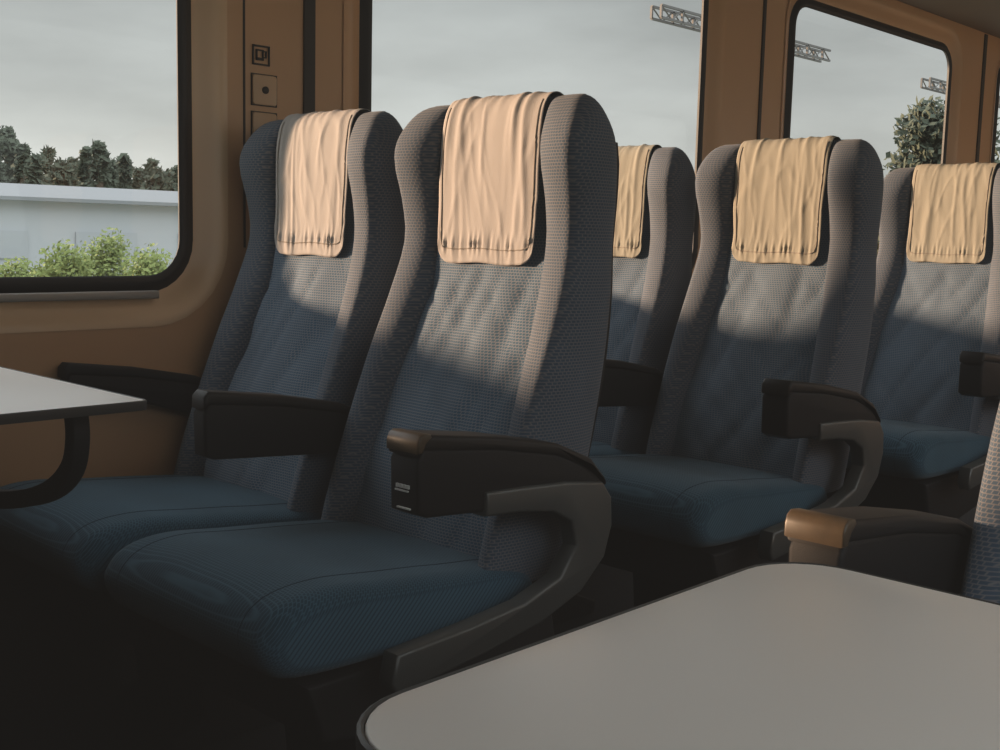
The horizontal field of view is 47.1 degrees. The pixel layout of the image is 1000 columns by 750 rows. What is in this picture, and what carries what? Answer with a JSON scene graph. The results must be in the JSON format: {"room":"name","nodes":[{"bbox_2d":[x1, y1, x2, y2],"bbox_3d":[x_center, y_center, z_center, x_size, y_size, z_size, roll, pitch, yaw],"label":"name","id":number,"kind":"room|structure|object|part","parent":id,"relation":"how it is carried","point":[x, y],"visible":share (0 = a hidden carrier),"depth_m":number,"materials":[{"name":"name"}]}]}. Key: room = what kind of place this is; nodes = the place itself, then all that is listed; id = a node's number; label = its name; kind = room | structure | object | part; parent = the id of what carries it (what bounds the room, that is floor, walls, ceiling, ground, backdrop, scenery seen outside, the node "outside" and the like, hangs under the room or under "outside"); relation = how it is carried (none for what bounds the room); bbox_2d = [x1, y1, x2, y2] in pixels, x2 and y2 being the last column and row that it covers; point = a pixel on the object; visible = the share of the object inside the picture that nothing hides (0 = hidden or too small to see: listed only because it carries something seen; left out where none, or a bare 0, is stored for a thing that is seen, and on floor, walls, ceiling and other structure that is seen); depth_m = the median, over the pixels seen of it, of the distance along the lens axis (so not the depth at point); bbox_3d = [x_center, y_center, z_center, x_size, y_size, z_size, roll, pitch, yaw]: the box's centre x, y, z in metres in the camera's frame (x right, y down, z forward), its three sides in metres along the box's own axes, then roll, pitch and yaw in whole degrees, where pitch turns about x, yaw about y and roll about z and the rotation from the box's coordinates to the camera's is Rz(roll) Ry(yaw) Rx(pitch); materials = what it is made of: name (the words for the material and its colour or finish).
{"room":"train carriage","nodes":[
{"label":"train carriage","id":0,"kind":"room"},
{"bbox_2d":[0,498,976,749],"bbox_3d":[1.911,0.621,3.302,2.642,0.060,11.900,8,10,43],"label":"floor","id":1,"kind":"structure","parent":0,"point":[80,722],"depth_m":2.19,"materials":[{"name":"carpet"}]},
{"bbox_2d":[0,366,146,508],"bbox_3d":[-0.902,0.364,1.676,0.735,0.708,0.459,8,10,43],"label":"table","id":2,"kind":"object","parent":1,"relation":"on","point":[24,396],"visible":1,"depth_m":1.55,"materials":[{"name":"plastic"}]},
{"bbox_2d":[0,108,404,749],"bbox_3d":[-0.554,0.076,2.162,0.524,1.179,0.722,8,10,43],"label":"chair","id":3,"kind":"object","parent":1,"relation":"on","point":[269,407],"visible":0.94,"depth_m":2.15,"materials":[{"name":"fabric"}]},
{"bbox_3d":[-0.703,0.042,2.352,0.036,0.119,0.400,8,10,43],"label":"armrest","id":4,"kind":"part","parent":3,"relation":"part of","materials":[{"name":"black plastic"}]},
{"bbox_2d":[0,475,321,591],"bbox_3d":[-0.627,0.263,2.112,0.444,0.134,0.520,8,10,43],"label":"seat cushion","id":5,"kind":"object","parent":3,"relation":"on","point":[72,539],"depth_m":1.96,"materials":[{"name":"fabric"}]},
{"bbox_3d":[-0.355,0.090,2.022,0.038,0.119,0.400,8,10,43],"label":"armrest","id":6,"kind":"part","parent":3,"relation":"part of","materials":[{"name":"black plastic"}]},
{"bbox_3d":[-0.405,-0.132,2.288,0.388,0.769,0.264,8,10,43],"label":"panel","id":7,"kind":"part","parent":3,"relation":"part of","materials":[{"name":"fabric"}]},
{"bbox_2d":[104,91,618,749],"bbox_3d":[-0.176,0.129,1.803,0.515,1.180,0.722,8,10,43],"label":"chair","id":8,"kind":"object","parent":1,"relation":"on","point":[464,477],"visible":1,"depth_m":1.79,"materials":[{"name":"fabric"}]},
{"bbox_2d":[104,520,531,678],"bbox_3d":[-0.272,0.313,1.775,0.444,0.134,0.520,8,10,43],"label":"seat cushion","id":9,"kind":"object","parent":8,"relation":"on","point":[310,599],"depth_m":1.63,"materials":[{"name":"fabric"}]},
{"bbox_3d":[-0.050,-0.082,1.951,0.388,0.769,0.266,8,10,43],"label":"panel","id":10,"kind":"part","parent":8,"relation":"part of","materials":[{"name":"fabric"}]},
{"bbox_3d":[0.009,0.141,1.676,0.059,0.119,0.400,8,10,43],"label":"armrest","id":11,"kind":"part","parent":8,"relation":"part of","materials":[{"name":"black plastic"}]},
{"bbox_2d":[532,144,696,624],"bbox_3d":[0.104,0.008,2.844,0.524,1.181,0.722,8,10,43],"label":"chair","id":12,"kind":"object","parent":1,"relation":"on","point":[657,200],"visible":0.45,"depth_m":2.83,"materials":[{"name":"fabric"}]},
{"bbox_2d":[589,441,638,455],"bbox_3d":[0.030,0.196,2.794,0.444,0.134,0.520,8,10,43],"label":"seat cushion","id":13,"kind":"object","parent":12,"relation":"on","point":[598,448],"depth_m":2.76,"materials":[{"name":"fabric"}]},
{"bbox_3d":[0.254,-0.200,2.972,0.388,0.769,0.261,8,10,43],"label":"panel","id":14,"kind":"part","parent":12,"relation":"part of","materials":[{"name":"fabric"}]},
{"bbox_3d":[0.302,0.023,2.704,0.038,0.119,0.400,8,10,43],"label":"armrest","id":15,"kind":"part","parent":12,"relation":"part of","materials":[{"name":"black plastic"}]},
{"bbox_2d":[355,562,999,749],"bbox_3d":[0.386,0.547,0.431,0.924,0.708,0.441,8,10,43],"label":"table","id":16,"kind":"object","parent":1,"relation":"on","point":[776,655],"visible":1,"depth_m":0.61,"materials":[{"name":"plastic"}]},
{"bbox_2d":[589,135,883,606],"bbox_3d":[0.481,0.061,2.486,0.515,1.180,0.722,8,10,43],"label":"chair","id":17,"kind":"object","parent":1,"relation":"on","point":[760,411],"visible":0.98,"depth_m":2.53,"materials":[{"name":"fabric"}]},
{"bbox_2d":[589,454,826,547],"bbox_3d":[0.385,0.245,2.457,0.444,0.134,0.520,8,10,43],"label":"seat cushion","id":18,"kind":"object","parent":17,"relation":"on","point":[658,500],"depth_m":2.27,"materials":[{"name":"fabric"}]},
{"bbox_3d":[0.608,-0.150,2.634,0.388,0.769,0.263,8,10,43],"label":"panel","id":19,"kind":"part","parent":17,"relation":"part of","materials":[{"name":"fabric"}]},
{"bbox_3d":[0.666,0.073,2.358,0.059,0.119,0.400,8,10,43],"label":"armrest","id":20,"kind":"part","parent":17,"relation":"part of","materials":[{"name":"black plastic"}]},
{"bbox_2d":[784,403,999,603],"bbox_3d":[0.578,0.233,1.087,0.515,1.181,0.722,8,10,43],"label":"chair","id":21,"kind":"object","parent":1,"relation":"on","point":[940,552],"visible":0.45,"depth_m":1.22,"materials":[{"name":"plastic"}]},
{"bbox_3d":[0.443,0.202,1.264,0.059,0.119,0.400,8,10,43],"label":"armrest","id":22,"kind":"part","parent":21,"relation":"part of","materials":[{"name":"black plastic"}]},
{"bbox_2d":[827,162,999,518],"bbox_3d":[1.139,-0.006,3.168,0.515,1.180,0.722,8,10,43],"label":"chair","id":23,"kind":"object","parent":1,"relation":"on","point":[931,378],"visible":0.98,"depth_m":3.26,"materials":[{"name":"fabric"}]},
{"bbox_2d":[846,419,990,479],"bbox_3d":[1.043,0.178,3.140,0.444,0.134,0.520,8,10,43],"label":"seat cushion","id":24,"kind":"object","parent":23,"relation":"on","point":[913,449],"depth_m":2.93,"materials":[{"name":"fabric"}]},
{"bbox_3d":[1.265,-0.217,3.316,0.388,0.769,0.264,8,10,43],"label":"panel","id":25,"kind":"part","parent":23,"relation":"part of","materials":[{"name":"fabric"}]},
{"bbox_3d":[1.324,0.006,3.041,0.059,0.119,0.400,8,10,43],"label":"armrest","id":26,"kind":"part","parent":23,"relation":"part of","materials":[{"name":"black plastic"}]},
{"bbox_2d":[0,0,999,486],"bbox_3d":[0.969,-0.686,4.080,0.048,2.300,11.900,8,10,43],"label":"wall","id":27,"kind":"structure","parent":0,"point":[148,441],"depth_m":2.46,"materials":[{"name":"brown plastic"}]},
{"bbox_2d":[0,547,137,717],"bbox_3d":[0.968,0.260,4.175,0.012,0.400,11.900,8,10,43],"label":"baseboard","id":28,"kind":"structure","parent":27,"relation":"attached to","point":[49,654],"depth_m":2.25,"materials":[{"name":"black"}]},
{"bbox_2d":[0,0,227,333],"bbox_3d":[-1.124,-0.627,1.872,0.038,1.146,1.551,8,10,43],"label":"window","id":29,"kind":"structure","parent":27,"relation":"in","point":[169,296],"depth_m":2.39,"materials":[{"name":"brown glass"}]},
{"bbox_3d":[-1.133,-0.123,1.930,0.028,0.016,1.223,8,10,43],"label":"sill","id":30,"kind":"part","parent":29,"relation":"part of","materials":[{"name":"grey"}]},
{"bbox_2d":[243,0,245,247],"bbox_3d":[-0.544,-0.774,2.438,0.002,1.000,0.005,8,10,43],"label":"trim","id":31,"kind":"structure","parent":27,"relation":"attached to","point":[244,108],"depth_m":2.46,"materials":[{"name":"black"}]},
{"bbox_2d":[252,44,269,66],"bbox_3d":[-0.516,-0.690,2.478,0.003,0.042,0.044,8,10,43],"label":"sign","id":32,"kind":"object","parent":27,"relation":"attached to","point":[253,45],"visible":1,"depth_m":2.48,"materials":[{"name":"black plastic"}]},
{"bbox_2d":[251,73,276,107],"bbox_3d":[-0.510,-0.618,2.491,0.011,0.068,0.066,8,10,43],"label":"wall switch","id":33,"kind":"object","parent":27,"relation":"attached to","point":[263,86],"visible":1,"depth_m":2.49,"materials":[{"name":"beige plastic"}]},
{"bbox_2d":[251,111,276,134],"bbox_3d":[-0.512,-0.537,2.500,0.011,0.071,0.066,8,10,43],"label":"wall switch","id":34,"kind":"object","parent":27,"relation":"attached to","point":[258,118],"visible":0.26,"depth_m":2.49,"materials":[{"name":"beige plastic"}]},
{"bbox_2d":[303,0,315,113],"bbox_3d":[-0.428,-0.657,2.575,0.005,1.260,0.030,8,10,43],"label":"trim","id":35,"kind":"structure","parent":27,"relation":"attached to","point":[309,6],"depth_m":2.56,"materials":[{"name":"black"}]},
{"bbox_2d":[343,0,727,273],"bbox_3d":[0.172,-0.760,3.218,0.038,1.146,1.577,8,10,43],"label":"window","id":36,"kind":"structure","parent":27,"relation":"in","point":[357,36],"depth_m":3.70,"materials":[{"name":"clear glass"}]},
{"bbox_2d":[757,0,766,139],"bbox_3d":[0.887,-0.792,3.940,0.005,1.260,0.016,8,10,43],"label":"trim","id":37,"kind":"structure","parent":27,"relation":"attached to","point":[764,1],"depth_m":3.91,"materials":[{"name":"black"}]},
{"bbox_2d":[780,0,963,163],"bbox_3d":[1.505,-0.897,4.601,0.038,1.146,1.538,8,10,43],"label":"window","id":38,"kind":"structure","parent":27,"relation":"in","point":[879,15],"depth_m":4.64,"materials":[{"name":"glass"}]},
{"bbox_2d":[897,0,999,37],"bbox_3d":[1.581,-1.555,4.281,0.382,0.195,13.120,8,10,43],"label":"luggage rack","id":39,"kind":"object","parent":27,"relation":"attached to","point":[981,15],"visible":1,"depth_m":4.81,"materials":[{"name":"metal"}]},
{"bbox_2d":[975,34,987,162],"bbox_3d":[2.202,-0.927,5.305,0.005,1.260,0.030,8,10,43],"label":"trim","id":40,"kind":"structure","parent":27,"relation":"attached to","point":[985,35],"depth_m":5.26,"materials":[{"name":"black"}]},
{"bbox_2d":[990,63,999,162],"bbox_3d":[2.825,-1.032,5.971,0.038,1.146,1.533,8,10,43],"label":"window","id":41,"kind":"structure","parent":27,"relation":"in","point":[997,88],"depth_m":5.45,"materials":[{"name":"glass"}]},
{"label":"outside","id":42,"kind":"structure","parent":0,"visible":0},
{"bbox_3d":[-60.278,-14.626,126.240,257.100,0.100,220.000,8,10,43],"label":"ground","id":43,"kind":"structure","parent":42,"visible":0},
{"bbox_2d":[0,133,6,182],"bbox_3d":[-21.506,-7.403,49.295,1.477,6.030,1.958,8,10,43],"label":"tree","id":44,"kind":"object","parent":43,"relation":"on","point":[3,178],"visible":0.19,"depth_m":48.98,"materials":[{"name":"green plant"}]},
{"bbox_2d":[0,125,19,182],"bbox_3d":[-26.245,-9.658,61.304,2.907,7.374,3.209,8,10,43],"label":"tree","id":45,"kind":"object","parent":43,"relation":"on","point":[10,139],"visible":0.36,"depth_m":60.77,"materials":[{"name":"green plant"}]},
{"bbox_2d":[0,256,41,276],"bbox_3d":[-6.257,-0.669,14.928,1.100,1.756,1.273,-2,8,-23],"label":"bush","id":46,"kind":"object","parent":43,"relation":"on","point":[10,269],"visible":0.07,"depth_m":14.73,"materials":[{"name":"green plant"}]},
{"bbox_2d":[10,142,31,183],"bbox_3d":[-22.333,-7.965,53.998,1.572,5.967,1.864,8,10,43],"label":"tree","id":47,"kind":"object","parent":43,"relation":"on","point":[22,151],"visible":0.3,"depth_m":53.59,"materials":[{"name":"green plant"}]},
{"bbox_2d":[21,152,49,184],"bbox_3d":[-18.673,-6.477,46.438,1.647,5.016,1.946,8,10,43],"label":"tree","id":48,"kind":"object","parent":43,"relation":"on","point":[33,170],"visible":0.34,"depth_m":46.04,"materials":[{"name":"green plant"}]},
{"bbox_2d":[39,145,56,180],"bbox_3d":[-23.082,-8.719,58.914,2.460,6.239,2.186,8,10,43],"label":"tree","id":49,"kind":"object","parent":43,"relation":"on","point":[48,152],"visible":0.14,"depth_m":58.60,"materials":[{"name":"green plant"}]},
{"bbox_2d":[22,238,100,276],"bbox_3d":[-4.919,-0.567,13.130,1.243,1.997,1.130,3,7,14],"label":"bush","id":50,"kind":"object","parent":43,"relation":"on","point":[77,267],"visible":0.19,"depth_m":12.83,"materials":[{"name":"green plant"}]},
{"bbox_2d":[44,157,79,185],"bbox_3d":[-19.643,-7.151,51.267,2.717,5.139,2.461,0,7,-14],"label":"tree","id":51,"kind":"object","parent":43,"relation":"on","point":[62,173],"visible":0.31,"depth_m":50.78,"materials":[{"name":"green plant"}]},
{"bbox_2d":[66,156,80,185],"bbox_3d":[-23.963,-9.242,64.143,1.825,5.970,1.485,4,8,24],"label":"tree","id":52,"kind":"object","parent":43,"relation":"on","point":[71,159],"visible":0.04,"depth_m":63.69,"materials":[{"name":"green plant"}]},
{"bbox_2d":[74,146,94,186],"bbox_3d":[-20.230,-8.216,56.230,1.582,6.026,2.110,4,7,17],"label":"tree","id":53,"kind":"object","parent":43,"relation":"on","point":[84,174],"visible":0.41,"depth_m":55.80,"materials":[{"name":"green plant"}]},
{"bbox_2d":[0,183,178,276],"bbox_3d":[-17.647,-2.694,23.349,8.600,3.140,26.100,8,10,43],"label":"warehouse","id":54,"kind":"structure","parent":43,"relation":"on","point":[33,217],"depth_m":26.17,"materials":[{"name":"grey"}]},
{"bbox_2d":[89,138,113,187],"bbox_3d":[-16.897,-7.061,48.481,1.423,5.766,1.475,5,8,30],"label":"tree","id":55,"kind":"object","parent":43,"relation":"on","point":[99,169],"visible":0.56,"depth_m":47.98,"materials":[{"name":"green plant"}]},
{"bbox_2d":[75,227,133,275],"bbox_3d":[-5.401,-0.969,15.800,1.176,2.125,1.139,8,10,43],"label":"bush","id":56,"kind":"object","parent":43,"relation":"on","point":[108,260],"visible":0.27,"depth_m":15.57,"materials":[{"name":"green plant"}]},
{"bbox_2d":[107,157,118,187],"bbox_3d":[-20.814,-8.779,61.619,2.845,5.811,2.522,-1,7,-22],"label":"tree","id":57,"kind":"object","parent":43,"relation":"on","point":[113,168],"visible":0.11,"depth_m":60.92,"materials":[{"name":"green plant"}]},
{"bbox_2d":[114,153,134,188],"bbox_3d":[-17.494,-7.557,53.468,1.759,5.516,2.146,3,7,16],"label":"tree","id":58,"kind":"object","parent":43,"relation":"on","point":[125,169],"visible":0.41,"depth_m":53.11,"materials":[{"name":"green plant"}]},
{"bbox_2d":[132,166,144,188],"bbox_3d":[-21.170,-9.333,66.751,1.611,5.651,1.902,8,10,43],"label":"tree","id":59,"kind":"object","parent":43,"relation":"on","point":[137,180],"visible":0.29,"depth_m":66.50,"materials":[{"name":"green plant"}]},
{"bbox_2d":[115,243,172,275],"bbox_3d":[-4.285,-0.619,13.864,1.154,1.953,1.166,8,10,43],"label":"bush","id":60,"kind":"object","parent":43,"relation":"on","point":[149,265],"visible":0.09,"depth_m":13.67,"materials":[{"name":"green plant"}]},
{"bbox_2d":[141,158,159,188],"bbox_3d":[-17.904,-8.299,58.696,2.434,5.703,1.537,8,10,43],"label":"tree","id":61,"kind":"object","parent":43,"relation":"on","point":[151,162],"visible":0.09,"depth_m":58.37,"materials":[{"name":"green plant"}]},
{"bbox_2d":[133,166,177,190],"bbox_3d":[-14.799,-6.794,50.534,2.729,4.839,2.586,-1,7,-19],"label":"tree","id":62,"kind":"object","parent":43,"relation":"on","point":[161,180],"visible":0.3,"depth_m":49.97,"materials":[{"name":"green plant"}]},
{"bbox_2d":[170,165,177,187],"bbox_3d":[-18.049,-8.943,64.310,1.680,5.616,1.701,8,10,43],"label":"tree","id":63,"kind":"object","parent":43,"relation":"on","point":[174,177],"visible":0.2,"depth_m":63.77,"materials":[{"name":"green plant"}]},
{"bbox_2d":[650,4,830,62],"bbox_3d":[4.601,-3.644,21.824,0.260,6.450,5.879,8,10,43],"label":"catenary mast","id":64,"kind":"object","parent":43,"relation":"on","point":[674,14],"visible":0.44,"depth_m":20.10,"materials":[{"name":"grey metal"}]},
{"bbox_2d":[877,95,999,254],"bbox_3d":[13.106,-4.959,33.710,5.919,6.593,4.924,-4,9,-36],"label":"tree","id":65,"kind":"object","parent":43,"relation":"on","point":[924,125],"visible":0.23,"depth_m":33.69,"materials":[{"name":"green plant"}]},
{"bbox_2d":[920,77,999,107],"bbox_3d":[12.093,-4.413,29.600,0.260,6.450,6.129,8,10,43],"label":"catenary mast","id":66,"kind":"object","parent":43,"relation":"on","point":[940,83],"visible":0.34,"depth_m":27.40,"materials":[{"name":"grey metal"}]}
]}

